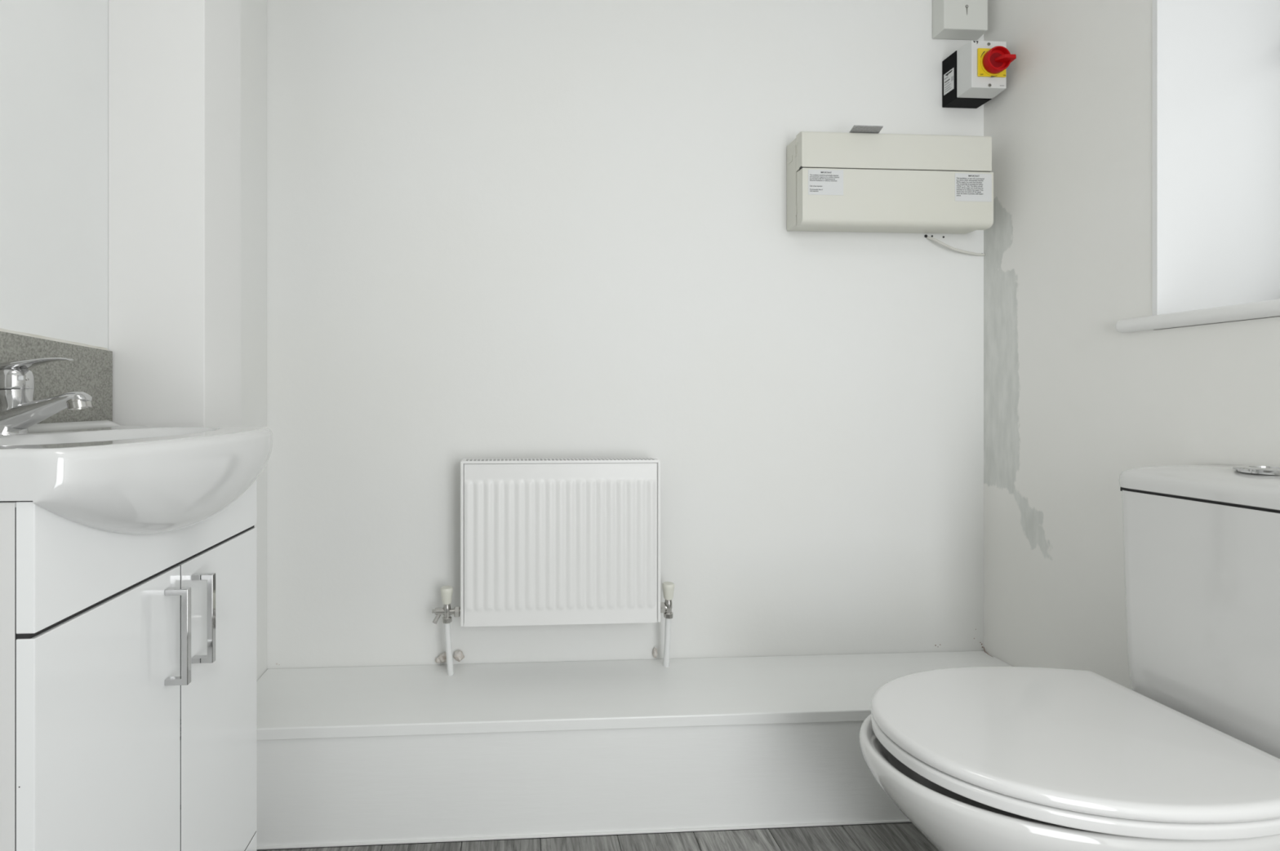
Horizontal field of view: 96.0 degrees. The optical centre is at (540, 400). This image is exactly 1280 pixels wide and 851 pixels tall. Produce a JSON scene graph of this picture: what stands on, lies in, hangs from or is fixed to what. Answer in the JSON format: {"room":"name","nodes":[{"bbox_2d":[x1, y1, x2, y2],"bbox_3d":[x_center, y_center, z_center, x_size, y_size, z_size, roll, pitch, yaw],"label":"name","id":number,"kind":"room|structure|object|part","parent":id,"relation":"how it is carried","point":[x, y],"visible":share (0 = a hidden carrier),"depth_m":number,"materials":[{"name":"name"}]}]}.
{"room":"bathroom","nodes":[
{"label":"bathroom","id":0,"kind":"room"},
{"bbox_2d":[0,0,108,349],"bbox_3d":[-0.805,-0.218,0.164,0.100,2.350,2.615,0,0,-3],"label":"wall","id":1,"kind":"structure","parent":0,"point":[54,54],"depth_m":0.94,"materials":[{"name":"paint"}]},
{"bbox_2d":[0,328,112,423],"bbox_3d":[-0.785,-0.037,0.799,0.010,0.160,0.511,0,0,-3],"label":"backsplash","id":2,"kind":"structure","parent":1,"relation":"attached to","point":[90,371],"depth_m":0.95,"materials":[{"name":"grey stone"}]},
{"bbox_2d":[108,0,240,426],"bbox_3d":[-0.722,-0.218,1.135,0.174,2.350,0.146,0,0,-3],"label":"wall","id":3,"kind":"structure","parent":0,"point":[175,65],"depth_m":1.06,"materials":[{"name":"paint"}]},
{"bbox_2d":[240,0,266,681],"bbox_3d":[-0.761,-0.218,1.340,0.117,2.350,0.270,0,0,-3],"label":"wall pillar","id":4,"kind":"structure","parent":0,"point":[253,12],"depth_m":1.41,"materials":[{"name":"paint"}]},
{"bbox_2d":[256,822,938,850],"bbox_3d":[0.276,0.997,0.223,2.265,0.080,2.815,0,0,-3],"label":"floor","id":5,"kind":"structure","parent":0,"point":[894,837],"depth_m":1.23,"materials":[{"name":"grey wood"}]},
{"bbox_2d":[0,480,256,850],"bbox_3d":[-0.637,0.529,0.809,0.301,0.856,0.500,0,0,-3],"label":"vanity cabinet","id":6,"kind":"object","parent":5,"relation":"on","point":[128,662],"visible":0.85,"depth_m":0.70,"materials":[{"name":"laminate"}]},
{"bbox_3d":[-0.520,0.522,0.692,0.018,0.568,0.252,0,0,-3],"label":"door","id":7,"kind":"part","parent":6,"relation":"part of","materials":[{"name":"laminate"}]},
{"bbox_2d":[0,420,272,534],"bbox_3d":[-0.613,0.109,0.811,0.332,0.146,0.506,0,0,-3],"label":"basin","id":8,"kind":"object","parent":6,"relation":"in","point":[108,476],"visible":0.99,"depth_m":0.68,"materials":[{"name":"white ceramic"}]},
{"bbox_2d":[0,357,92,434],"bbox_3d":[-0.722,0.000,0.812,0.152,0.121,0.056,0,0,-3],"label":"mixer tap","id":9,"kind":"object","parent":8,"relation":"on","point":[19,411],"visible":0.98,"depth_m":0.80,"materials":[{"name":"silver metal"}]},
{"bbox_3d":[-0.728,-0.045,0.811,0.109,0.032,0.041,0,0,-3],"label":"lever","id":10,"kind":"part","parent":9,"relation":"part of","materials":[{"name":"silver metal"}]},
{"bbox_3d":[-0.705,0.018,0.812,0.117,0.060,0.046,0,0,-3],"label":"spout","id":11,"kind":"part","parent":9,"relation":"part of","materials":[{"name":"silver metal"}]},
{"bbox_3d":[-0.500,0.326,0.785,0.031,0.132,0.010,0,0,-3],"label":"handle","id":12,"kind":"part","parent":6,"relation":"part of","materials":[{"name":"silver metal"}]},
{"bbox_3d":[-0.504,0.326,0.851,0.031,0.132,0.010,0,0,-3],"label":"handle","id":13,"kind":"part","parent":6,"relation":"part of","materials":[{"name":"silver metal"}]},
{"bbox_3d":[-0.533,0.522,0.942,0.018,0.568,0.245,0,0,-3],"label":"door","id":14,"kind":"part","parent":6,"relation":"part of","materials":[{"name":"laminate"}]},
{"bbox_2d":[256,647,1012,849],"bbox_3d":[0.270,0.823,1.393,1.948,0.268,0.276,0,0,-3],"label":"ledge","id":15,"kind":"object","parent":5,"relation":"on","point":[380,755],"visible":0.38,"depth_m":1.26,"materials":[{"name":"white paint"}]},
{"bbox_2d":[858,464,1279,850],"bbox_3d":[0.903,0.534,0.935,0.727,0.845,0.401,0,0,-3],"label":"toilet","id":16,"kind":"object","parent":5,"relation":"on","point":[1185,758],"visible":1,"depth_m":0.91,"materials":[{"name":"ceramic"}]},
{"bbox_3d":[0.823,0.536,0.931,0.524,0.024,0.401,0,0,-3],"label":"lid","id":17,"kind":"part","parent":16,"relation":"part of","materials":[{"name":"plastic"}]},
{"bbox_3d":[0.821,0.560,0.930,0.518,0.020,0.398,0,0,-3],"label":"seat","id":18,"kind":"part","parent":16,"relation":"part of","materials":[{"name":"plastic"}]},
{"bbox_3d":[1.199,0.145,0.951,0.136,0.052,0.339,0,0,-3],"label":"cistern lid","id":19,"kind":"part","parent":16,"relation":"part of","materials":[{"name":"ceramic"}]},
{"bbox_2d":[266,0,983,669],"bbox_3d":[0.201,-0.218,1.578,2.265,2.350,0.101,0,0,-3],"label":"wall","id":20,"kind":"structure","parent":0,"point":[495,228],"depth_m":1.53,"materials":[{"name":"paint"}]},
{"bbox_2d":[431,457,674,675],"bbox_3d":[0.035,0.426,1.474,0.622,0.548,0.097,0,0,-3],"label":"radiator","id":21,"kind":"object","parent":20,"relation":"attached to","point":[569,540],"visible":1,"depth_m":1.43,"materials":[{"name":"metal"}]},
{"bbox_3d":[-0.198,0.359,1.442,0.008,0.412,0.054,0,0,-3],"label":"casing","id":22,"kind":"part","parent":21,"relation":"part of","materials":[{"name":"metal"}]},
{"bbox_3d":[0.052,0.363,1.442,0.488,0.406,0.008,0,0,-3],"label":"water panel","id":23,"kind":"part","parent":21,"relation":"part of","materials":[{"name":"metal"}]},
{"bbox_3d":[0.053,0.363,1.430,0.488,0.406,0.004,0,0,-3],"label":"panel","id":24,"kind":"part","parent":21,"relation":"part of","materials":[{"name":"metal"}]},
{"bbox_2d":[462,457,659,463],"bbox_3d":[0.051,0.156,1.456,0.498,0.007,0.054,0,0,-3],"label":"grille","id":25,"kind":"object","parent":21,"relation":"attached to","point":[569,460],"depth_m":1.44,"materials":[{"name":"metal"}]},
{"bbox_3d":[0.300,0.359,1.470,0.008,0.412,0.054,0,0,-3],"label":"casing","id":26,"kind":"part","parent":21,"relation":"part of","materials":[{"name":"metal"}]},
{"bbox_2d":[786,131,993,234],"bbox_3d":[0.930,-0.577,1.524,0.519,0.243,0.088,0,0,-3],"label":"fuse box","id":27,"kind":"object","parent":20,"relation":"attached to","point":[837,181],"visible":1,"depth_m":1.49,"materials":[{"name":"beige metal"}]},
{"bbox_2d":[848,124,883,133],"bbox_3d":[0.846,-0.700,1.483,0.092,0.005,0.052,0,0,-3],"label":"printed card","id":28,"kind":"object","parent":27,"relation":"on","point":[855,129],"visible":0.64,"depth_m":1.47,"materials":[{"name":"white paper"}]},
{"bbox_3d":[0.933,-0.527,1.496,0.517,0.144,0.030,0,0,-3],"label":"door","id":29,"kind":"part","parent":27,"relation":"part of","materials":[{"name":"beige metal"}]},
{"bbox_2d":[926,236,984,256],"bbox_3d":[1.151,-0.427,1.571,0.166,0.052,0.022,0,0,-3],"label":"cable","id":30,"kind":"object","parent":20,"relation":"attached to","point":[927,237],"visible":1,"depth_m":1.56,"materials":[{"name":"white plastic"}]},
{"bbox_2d":[932,0,987,40],"bbox_3d":[1.151,-1.064,1.560,0.130,0.128,0.042,0,0,-3],"label":"enclosure","id":31,"kind":"object","parent":20,"relation":"attached to","point":[954,20],"visible":1,"depth_m":1.54,"materials":[{"name":"grey plastic"}]},
{"bbox_2d":[942,40,1016,108],"bbox_3d":[1.167,-0.875,1.515,0.102,0.129,0.132,0,0,-3],"label":"rotary isolator","id":32,"kind":"object","parent":20,"relation":"attached to","point":[975,73],"visible":1,"depth_m":1.49,"materials":[{"name":"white plastic"}]},
{"bbox_3d":[1.175,-0.878,1.482,0.076,0.073,0.004,0,0,-3],"label":"yellow plate","id":33,"kind":"part","parent":32,"relation":"part of","materials":[{"name":"plastic"}]},
{"bbox_3d":[1.177,-0.877,1.467,0.064,0.064,0.018,0,0,-3],"label":"rotary knob","id":34,"kind":"part","parent":32,"relation":"part of","materials":[{"name":"red plastic"}]},
{"bbox_2d":[983,0,1279,689],"bbox_3d":[1.484,-0.218,0.340,0.360,2.350,2.715,0,0,-3],"label":"wall","id":35,"kind":"structure","parent":0,"point":[1073,402],"depth_m":1.33,"materials":[{"name":"paint"}]},
{"bbox_2d":[1115,0,1279,333],"bbox_3d":[1.468,-0.605,0.461,0.378,0.921,1.550,0,0,-3],"label":"window","id":36,"kind":"structure","parent":35,"relation":"in","point":[1215,64],"depth_m":1.17,"materials":[{"name":"glass"}]},
{"bbox_3d":[1.443,-0.159,0.460,0.328,0.029,1.550,0,0,-3],"label":"sill","id":37,"kind":"part","parent":36,"relation":"part of","materials":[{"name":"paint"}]}
]}

